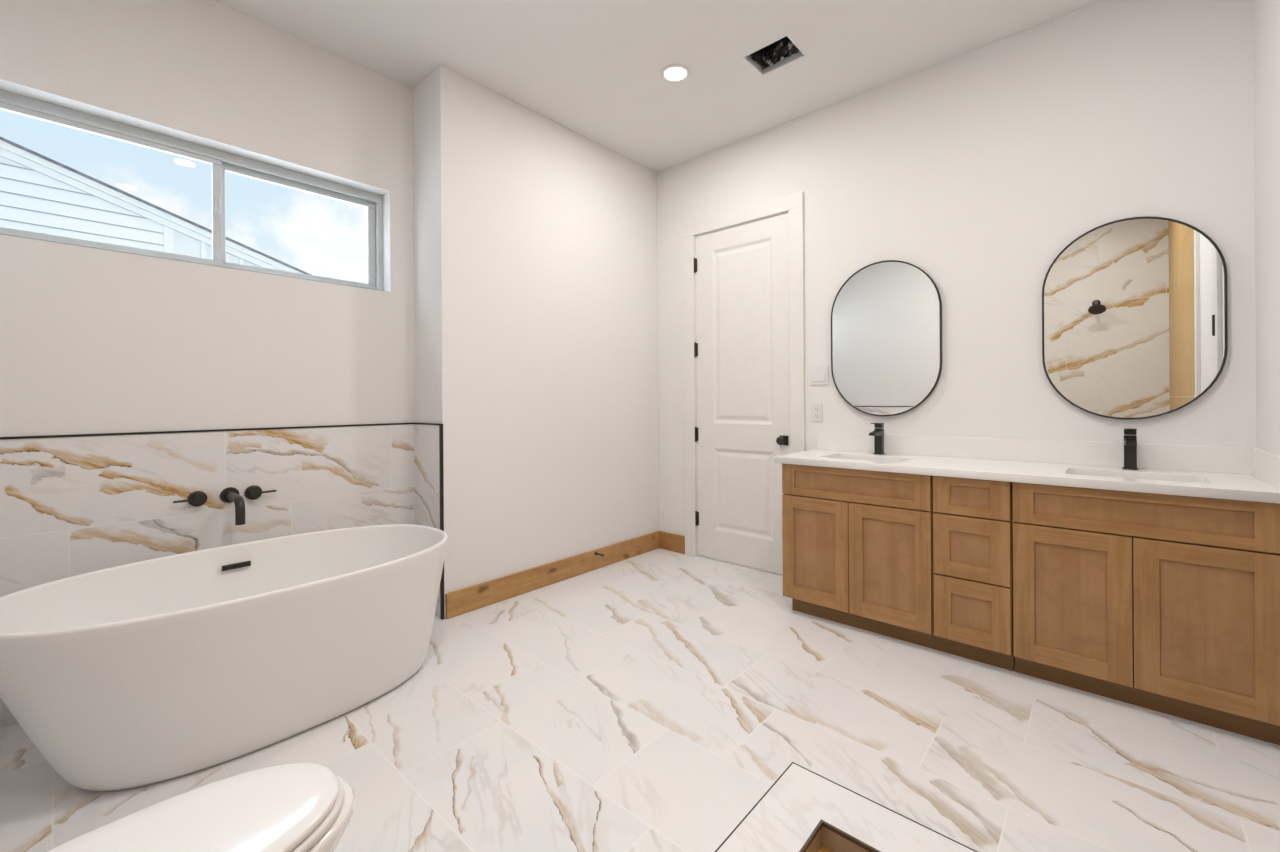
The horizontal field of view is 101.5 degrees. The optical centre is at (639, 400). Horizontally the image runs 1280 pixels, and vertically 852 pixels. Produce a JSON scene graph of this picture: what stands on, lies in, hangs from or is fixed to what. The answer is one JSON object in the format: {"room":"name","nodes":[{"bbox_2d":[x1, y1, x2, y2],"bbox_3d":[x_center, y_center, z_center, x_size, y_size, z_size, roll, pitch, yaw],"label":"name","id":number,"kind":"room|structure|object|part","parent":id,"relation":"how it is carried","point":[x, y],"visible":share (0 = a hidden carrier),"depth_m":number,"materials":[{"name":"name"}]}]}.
{"room":"bathroom","nodes":[
{"label":"bathroom","id":0,"kind":"room"},
{"bbox_2d":[0,0,414,436],"bbox_3d":[-1.996,-0.320,2.488,0.172,3.050,1.786,0,0,42],"label":"wall","id":1,"kind":"structure","parent":0,"point":[93,341],"depth_m":2.38,"materials":[{"name":"white paint"}]},
{"bbox_2d":[0,89,383,290],"bbox_3d":[-2.015,-0.909,2.511,0.088,0.578,1.500,0,0,42],"label":"window","id":2,"kind":"structure","parent":1,"relation":"in","point":[221,161],"depth_m":2.49,"materials":[{"name":"grey plastic"}]},
{"bbox_3d":[-2.252,-0.898,2.243,0.004,0.457,0.656,0,0,42],"label":"pane","id":3,"kind":"part","parent":2,"relation":"part of","materials":[{"name":"clear glass"}]},
{"bbox_3d":[-2.252,-0.901,2.243,0.024,0.518,0.724,0,0,42],"label":"sash","id":4,"kind":"part","parent":2,"relation":"part of","materials":[{"name":"clear glass"}]},
{"bbox_3d":[-1.801,-0.904,2.791,0.026,0.518,0.738,0,0,42],"label":"sash","id":5,"kind":"part","parent":2,"relation":"part of","materials":[{"name":"clear glass"}]},
{"bbox_3d":[-1.801,-0.900,2.791,0.004,0.446,0.658,0,0,42],"label":"pane","id":6,"kind":"part","parent":2,"relation":"part of","materials":[{"name":"clear glass"}]},
{"bbox_2d":[0,424,414,727],"bbox_3d":[-1.925,0.672,2.425,0.008,1.065,1.778,0,0,42],"label":"tile","id":7,"kind":"structure","parent":1,"relation":"attached to","point":[70,506],"depth_m":2.30,"materials":[{"name":"stone"}]},
{"bbox_2d":[173,491,206,505],"bbox_3d":[-1.990,0.438,2.316,0.042,0.068,0.119,0,0,42],"label":"tap","id":8,"kind":"object","parent":7,"relation":"attached to","point":[197,498],"visible":1,"depth_m":2.32,"materials":[{"name":"black metal"}]},
{"bbox_3d":[-1.997,0.438,2.292,0.010,0.010,0.073,0,0,42],"label":"lever","id":9,"kind":"part","parent":8,"relation":"part of","materials":[{"name":"black metal"}]},
{"bbox_2d":[220,487,244,524],"bbox_3d":[-1.826,0.471,2.360,0.228,0.141,0.072,0,0,42],"label":"tub spout","id":10,"kind":"object","parent":7,"relation":"attached to","point":[230,494],"visible":1,"depth_m":2.30,"materials":[{"name":"black metal"}]},
{"bbox_2d":[244,485,275,499],"bbox_3d":[-1.819,0.437,2.507,0.042,0.068,0.119,0,0,42],"label":"tap","id":11,"kind":"object","parent":7,"relation":"attached to","point":[253,492],"visible":1,"depth_m":2.48,"materials":[{"name":"black metal"}]},
{"bbox_3d":[-1.795,0.437,2.517,0.010,0.010,0.073,0,0,42],"label":"lever","id":12,"kind":"part","parent":11,"relation":"part of","materials":[{"name":"black metal"}]},
{"bbox_2d":[0,422,438,439],"bbox_3d":[-1.807,0.134,2.330,0.315,0.009,1.775,0,0,42],"label":"trim","id":13,"kind":"structure","parent":1,"relation":"attached to","point":[214,430],"depth_m":2.34,"materials":[{"name":"black metal"}]},
{"bbox_2d":[413,65,658,618],"bbox_3d":[-0.660,-0.329,3.733,0.503,3.050,1.851,0,0,42],"label":"wall","id":14,"kind":"structure","parent":0,"point":[536,338],"depth_m":3.30,"materials":[{"name":"white paint"}]},
{"bbox_2d":[414,424,439,617],"bbox_3d":[-1.212,0.667,2.985,0.307,1.065,0.008,0,0,42],"label":"tile","id":15,"kind":"structure","parent":14,"relation":"attached to","point":[426,437],"depth_m":2.98,"materials":[{"name":"stone"}]},
{"bbox_2d":[439,424,443,619],"bbox_3d":[-1.090,0.662,2.877,0.020,1.074,0.013,0,0,42],"label":"trim","id":16,"kind":"structure","parent":14,"relation":"attached to","point":[440,425],"depth_m":2.87,"materials":[{"name":"black metal"}]},
{"bbox_2d":[445,531,658,618],"bbox_3d":[-0.452,1.126,3.562,0.019,0.136,1.841,0,0,42],"label":"baseboard","id":17,"kind":"structure","parent":14,"relation":"attached to","point":[458,602],"depth_m":3.35,"materials":[{"name":"brown wood"}]},
{"bbox_2d":[0,548,1279,851],"bbox_3d":[-0.109,1.253,1.848,3.841,0.120,4.220,0,0,42],"label":"floor","id":18,"kind":"structure","parent":0,"point":[649,701],"depth_m":1.82,"materials":[{"name":"stone"}]},
{"bbox_2d":[45,762,354,851],"bbox_3d":[-0.887,0.812,0.835,0.424,0.771,0.786,0,0,42],"label":"toilet","id":19,"kind":"object","parent":18,"relation":"on","point":[297,806],"visible":1,"depth_m":0.98,"materials":[{"name":"white ceramic"}]},
{"bbox_3d":[-0.816,0.811,0.915,0.356,0.016,0.532,0,0,42],"label":"seat","id":20,"kind":"part","parent":19,"relation":"part of","materials":[{"name":"white plastic"}]},
{"bbox_3d":[-0.861,1.009,0.863,0.378,0.376,0.711,0,0,42],"label":"bowl","id":21,"kind":"part","parent":19,"relation":"part of","materials":[{"name":"white ceramic"}]},
{"bbox_2d":[0,524,447,790],"bbox_3d":[-1.458,0.911,2.014,0.839,0.580,1.432,0,0,42],"label":"bathtub","id":22,"kind":"object","parent":18,"relation":"on","point":[151,671],"visible":1,"depth_m":1.74,"materials":[{"name":"white ceramic"}]},
{"bbox_2d":[806,826,868,851],"bbox_3d":[0.173,1.076,0.256,0.979,0.050,1.925,0,0,42],"label":"trim","id":23,"kind":"structure","parent":18,"relation":"on","point":[834,842],"depth_m":1.27,"materials":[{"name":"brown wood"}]},
{"bbox_2d":[799,819,880,851],"bbox_3d":[0.173,1.046,0.256,0.979,0.010,1.925,0,0,42],"label":"trim","id":24,"kind":"structure","parent":18,"relation":"on","point":[821,823],"depth_m":1.25,"materials":[{"name":"brown metal"}]},
{"bbox_2d":[717,763,974,851],"bbox_3d":[0.171,1.116,0.355,1.129,0.149,2.069,0,0,42],"label":"trim","id":25,"kind":"structure","parent":18,"relation":"on","point":[788,814],"depth_m":1.29,"materials":[{"name":"stone"}]},
{"bbox_2d":[715,762,977,851],"bbox_3d":[0.170,1.046,0.357,1.132,0.010,2.072,0,0,42],"label":"trim","id":26,"kind":"structure","parent":18,"relation":"on","point":[730,834],"depth_m":1.33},
{"bbox_2d":[782,463,935,649],"bbox_3d":[1.262,0.764,2.893,0.755,0.839,0.541,0,0,42],"label":"base cabinet","id":27,"kind":"object","parent":18,"relation":"on","point":[858,544],"visible":0.87,"depth_m":2.66,"materials":[{"name":"brown wood"}]},
{"bbox_3d":[0.946,0.807,2.829,0.231,0.430,0.005,0,0,42],"label":"panel","id":28,"kind":"part","parent":27,"relation":"part of","materials":[{"name":"brown wood"}]},
{"bbox_3d":[0.945,0.810,2.828,0.365,0.570,0.020,0,0,42],"label":"cabinet door","id":29,"kind":"part","parent":27,"relation":"part of","materials":[{"name":"brown wood"}]},
{"bbox_3d":[1.086,0.431,2.701,0.605,0.090,0.005,0,0,42],"label":"panel","id":30,"kind":"part","parent":27,"relation":"part of","materials":[{"name":"brown wood"}]},
{"bbox_3d":[1.085,0.433,2.700,0.748,0.168,0.020,0,0,42],"label":"false drawer","id":31,"kind":"part","parent":27,"relation":"part of","materials":[{"name":"brown wood"}]},
{"bbox_3d":[1.226,0.805,2.579,0.241,0.430,0.005,0,0,42],"label":"panel","id":32,"kind":"part","parent":27,"relation":"part of","materials":[{"name":"brown wood"}]},
{"bbox_3d":[1.225,0.808,2.578,0.380,0.570,0.020,0,0,42],"label":"cabinet door","id":33,"kind":"part","parent":27,"relation":"part of","materials":[{"name":"brown wood"}]},
{"bbox_2d":[933,476,1013,670],"bbox_3d":[1.656,0.762,2.541,0.301,0.839,0.541,0,0,42],"label":"base cabinet","id":34,"kind":"object","parent":18,"relation":"on","point":[973,547],"visible":0.87,"depth_m":2.34,"materials":[{"name":"brown wood"}]},
{"bbox_3d":[1.483,0.663,2.348,0.155,0.142,0.005,0,0,42],"label":"panel","id":35,"kind":"part","parent":34,"relation":"part of","materials":[{"name":"brown wood"}]},
{"bbox_3d":[1.481,0.429,2.348,0.155,0.092,0.005,0,0,42],"label":"panel","id":36,"kind":"part","parent":34,"relation":"part of","materials":[{"name":"brown wood"}]},
{"bbox_3d":[1.486,0.950,2.347,0.154,0.145,0.005,0,0,42],"label":"panel","id":37,"kind":"part","parent":34,"relation":"part of","materials":[{"name":"brown wood"}]},
{"bbox_3d":[1.481,0.431,2.346,0.294,0.166,0.020,0,0,42],"label":"drawer","id":38,"kind":"part","parent":34,"relation":"part of","materials":[{"name":"brown wood"}]},
{"bbox_3d":[1.484,0.949,2.346,0.294,0.285,0.020,0,0,42],"label":"drawer","id":39,"kind":"part","parent":34,"relation":"part of","materials":[{"name":"brown wood"}]},
{"bbox_3d":[1.482,0.660,2.346,0.294,0.278,0.020,0,0,42],"label":"drawer","id":40,"kind":"part","parent":34,"relation":"part of","materials":[{"name":"brown wood"}]},
{"bbox_2d":[1012,482,1279,744],"bbox_3d":[2.051,0.759,2.187,0.752,0.839,0.541,0,0,42],"label":"base cabinet","id":41,"kind":"object","parent":18,"relation":"on","point":[1163,603],"visible":0.94,"depth_m":1.95,"materials":[{"name":"brown wood"}]},
{"bbox_2d":[774,449,1279,503],"bbox_3d":[1.634,0.324,2.542,1.854,0.036,0.571,0,0,42],"label":"countertop","id":42,"kind":"structure","parent":41,"relation":"on","point":[1244,487],"depth_m":2.27,"materials":[{"name":"white stone"}]},
{"bbox_2d":[869,423,884,454],"bbox_3d":[1.354,0.216,2.995,0.052,0.184,0.152,0,0,42],"label":"sink faucet","id":43,"kind":"object","parent":42,"relation":"on","point":[878,433],"visible":1,"depth_m":3.01,"materials":[{"name":"black metal"}]},
{"bbox_3d":[1.340,0.184,2.980,0.039,0.032,0.111,0,0,42],"label":"spout","id":44,"kind":"part","parent":43,"relation":"part of","materials":[{"name":"black metal"}]},
{"bbox_2d":[1122,428,1138,469],"bbox_3d":[2.145,0.211,2.287,0.052,0.184,0.152,0,0,42],"label":"sink faucet","id":45,"kind":"object","parent":42,"relation":"on","point":[1130,438],"visible":1,"depth_m":2.31,"materials":[{"name":"black metal"}]},
{"bbox_3d":[2.131,0.179,2.272,0.039,0.032,0.111,0,0,42],"label":"spout","id":46,"kind":"part","parent":45,"relation":"part of","materials":[{"name":"black metal"}]},
{"bbox_3d":[1.740,0.803,2.119,0.225,0.432,0.005,0,0,42],"label":"panel","id":47,"kind":"part","parent":41,"relation":"part of","materials":[{"name":"brown wood"}]},
{"bbox_3d":[1.739,0.805,2.117,0.370,0.570,0.020,0,0,42],"label":"cabinet door","id":48,"kind":"part","parent":41,"relation":"part of","materials":[{"name":"brown wood"}]},
{"bbox_3d":[1.878,0.426,1.993,0.603,0.090,0.005,0,0,42],"label":"panel","id":49,"kind":"part","parent":41,"relation":"part of","materials":[{"name":"brown wood"}]},
{"bbox_3d":[1.877,0.428,1.992,0.745,0.168,0.020,0,0,42],"label":"false drawer","id":50,"kind":"part","parent":41,"relation":"part of","materials":[{"name":"brown wood"}]},
{"bbox_3d":[2.018,0.803,1.868,0.372,0.570,0.020,0,0,42],"label":"cabinet door","id":51,"kind":"part","parent":41,"relation":"part of","materials":[{"name":"brown wood"}]},
{"bbox_3d":[2.019,0.802,1.869,0.230,0.434,0.005,0,0,42],"label":"panel","id":52,"kind":"part","parent":41,"relation":"part of","materials":[{"name":"brown wood"}]},
{"bbox_2d":[215,0,1101,172],"bbox_3d":[-0.131,-2.082,1.848,3.841,0.450,4.220,0,0,42],"label":"ceiling","id":53,"kind":"structure","parent":0,"point":[592,68],"depth_m":2.74,"materials":[{"name":"paint"}]},
{"bbox_2d":[660,64,690,82],"bbox_3d":[0.201,-1.856,2.969,0.172,0.007,0.172,0,0,42],"label":"recessed light","id":54,"kind":"object","parent":53,"relation":"in","point":[674,73],"visible":1,"depth_m":2.96,"materials":[{"name":"white plastic"}]},
{"bbox_2d":[742,34,805,75],"bbox_3d":[0.724,-2.061,2.825,0.262,0.403,0.220,0,0,42],"label":"ceiling vent opening","id":55,"kind":"object","parent":53,"relation":"in","point":[771,56],"visible":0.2,"depth_m":2.90,"materials":[{"name":"metal"}]},
{"bbox_2d":[818,845,832,851],"bbox_3d":[0.174,1.146,0.253,0.975,0.090,1.921,0,0,42],"label":"floor","id":56,"kind":"structure","parent":0,"point":[822,849],"depth_m":1.28,"materials":[{"name":"brown wood"}]},
{"bbox_2d":[656,0,1255,539],"bbox_3d":[1.362,-0.342,3.247,3.198,3.050,0.120,0,0,42],"label":"wall","id":57,"kind":"structure","parent":0,"point":[974,170],"depth_m":2.68,"materials":[{"name":"white paint"}]},
{"bbox_2d":[659,531,684,553],"bbox_3d":[0.258,1.121,4.149,0.257,0.136,0.019,0,0,42],"label":"baseboard","id":58,"kind":"structure","parent":57,"relation":"attached to","point":[667,541],"depth_m":4.14,"materials":[{"name":"brown wood"}]},
{"bbox_2d":[694,213,789,574],"bbox_3d":[0.703,-0.041,3.739,0.776,2.433,0.105,0,0,42],"label":"door","id":59,"kind":"structure","parent":57,"relation":"in","point":[742,354],"depth_m":3.74,"materials":[{"name":"paint"}]},
{"bbox_3d":[0.946,0.265,3.494,0.058,0.058,0.062,0,0,42],"label":"knob","id":60,"kind":"part","parent":59,"relation":"part of","materials":[{"name":"black metal"}]},
{"bbox_2d":[683,191,804,575],"bbox_3d":[0.749,-0.089,3.782,0.974,2.552,0.137,0,0,42],"label":"trim","id":61,"kind":"structure","parent":57,"relation":"attached to","point":[793,203],"depth_m":3.71,"materials":[{"name":"paint"}]},
{"bbox_2d":[811,404,821,421],"bbox_3d":[1.136,0.075,3.363,0.074,0.116,0.010,0,0,42],"label":"power outlet","id":62,"kind":"object","parent":57,"relation":"attached to","point":[816,409],"visible":1,"depth_m":3.36,"materials":[{"name":"white plastic"}]},
{"bbox_2d":[810,366,828,384],"bbox_3d":[1.148,-0.162,3.349,0.118,0.118,0.012,0,0,42],"label":"light switch","id":63,"kind":"object","parent":57,"relation":"attached to","point":[819,375],"visible":1,"depth_m":3.35,"materials":[{"name":"white plastic"}]},
{"bbox_2d":[831,260,941,415],"bbox_3d":[1.433,-0.366,3.083,0.612,0.914,0.027,0,0,42],"label":"wall mirror","id":64,"kind":"object","parent":57,"relation":"attached to","point":[886,317],"visible":1,"depth_m":3.06,"materials":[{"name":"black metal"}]},
{"bbox_2d":[817,432,1255,474],"bbox_3d":[1.825,0.249,2.742,1.839,0.112,0.017,0,0,42],"label":"backsplash","id":65,"kind":"structure","parent":57,"relation":"attached to","point":[1198,458],"depth_m":2.55,"materials":[{"name":"white stone"}]},
{"bbox_2d":[1042,216,1227,419],"bbox_3d":[2.217,-0.372,2.382,0.612,0.914,0.027,0,0,42],"label":"wall mirror","id":66,"kind":"object","parent":57,"relation":"attached to","point":[1135,309],"visible":1,"depth_m":2.35,"materials":[{"name":"black mirror"}]},
{"bbox_2d":[1253,0,1279,454],"bbox_3d":[1.296,-0.341,0.669,0.140,3.050,4.050,0,0,42],"label":"wall","id":67,"kind":"structure","parent":0,"point":[1266,13],"depth_m":1.96,"materials":[{"name":"white paint"}]},
{"bbox_2d":[1251,447,1279,489],"bbox_3d":[2.314,0.246,1.922,0.016,0.112,0.554,0,0,42],"label":"side splash","id":68,"kind":"object","parent":67,"relation":"attached to","point":[1265,465],"visible":1,"depth_m":1.93,"materials":[{"name":"white stone"}]},
{"label":"outside","id":69,"kind":"structure","parent":0,"visible":0},
{"bbox_2d":[0,136,310,274],"bbox_3d":[-12.736,-1.627,4.767,6.130,5.814,15.800,0,0,42],"label":"house","id":70,"kind":"structure","parent":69,"point":[39,193],"depth_m":6.68,"materials":[{"name":"white paint"}]}
]}

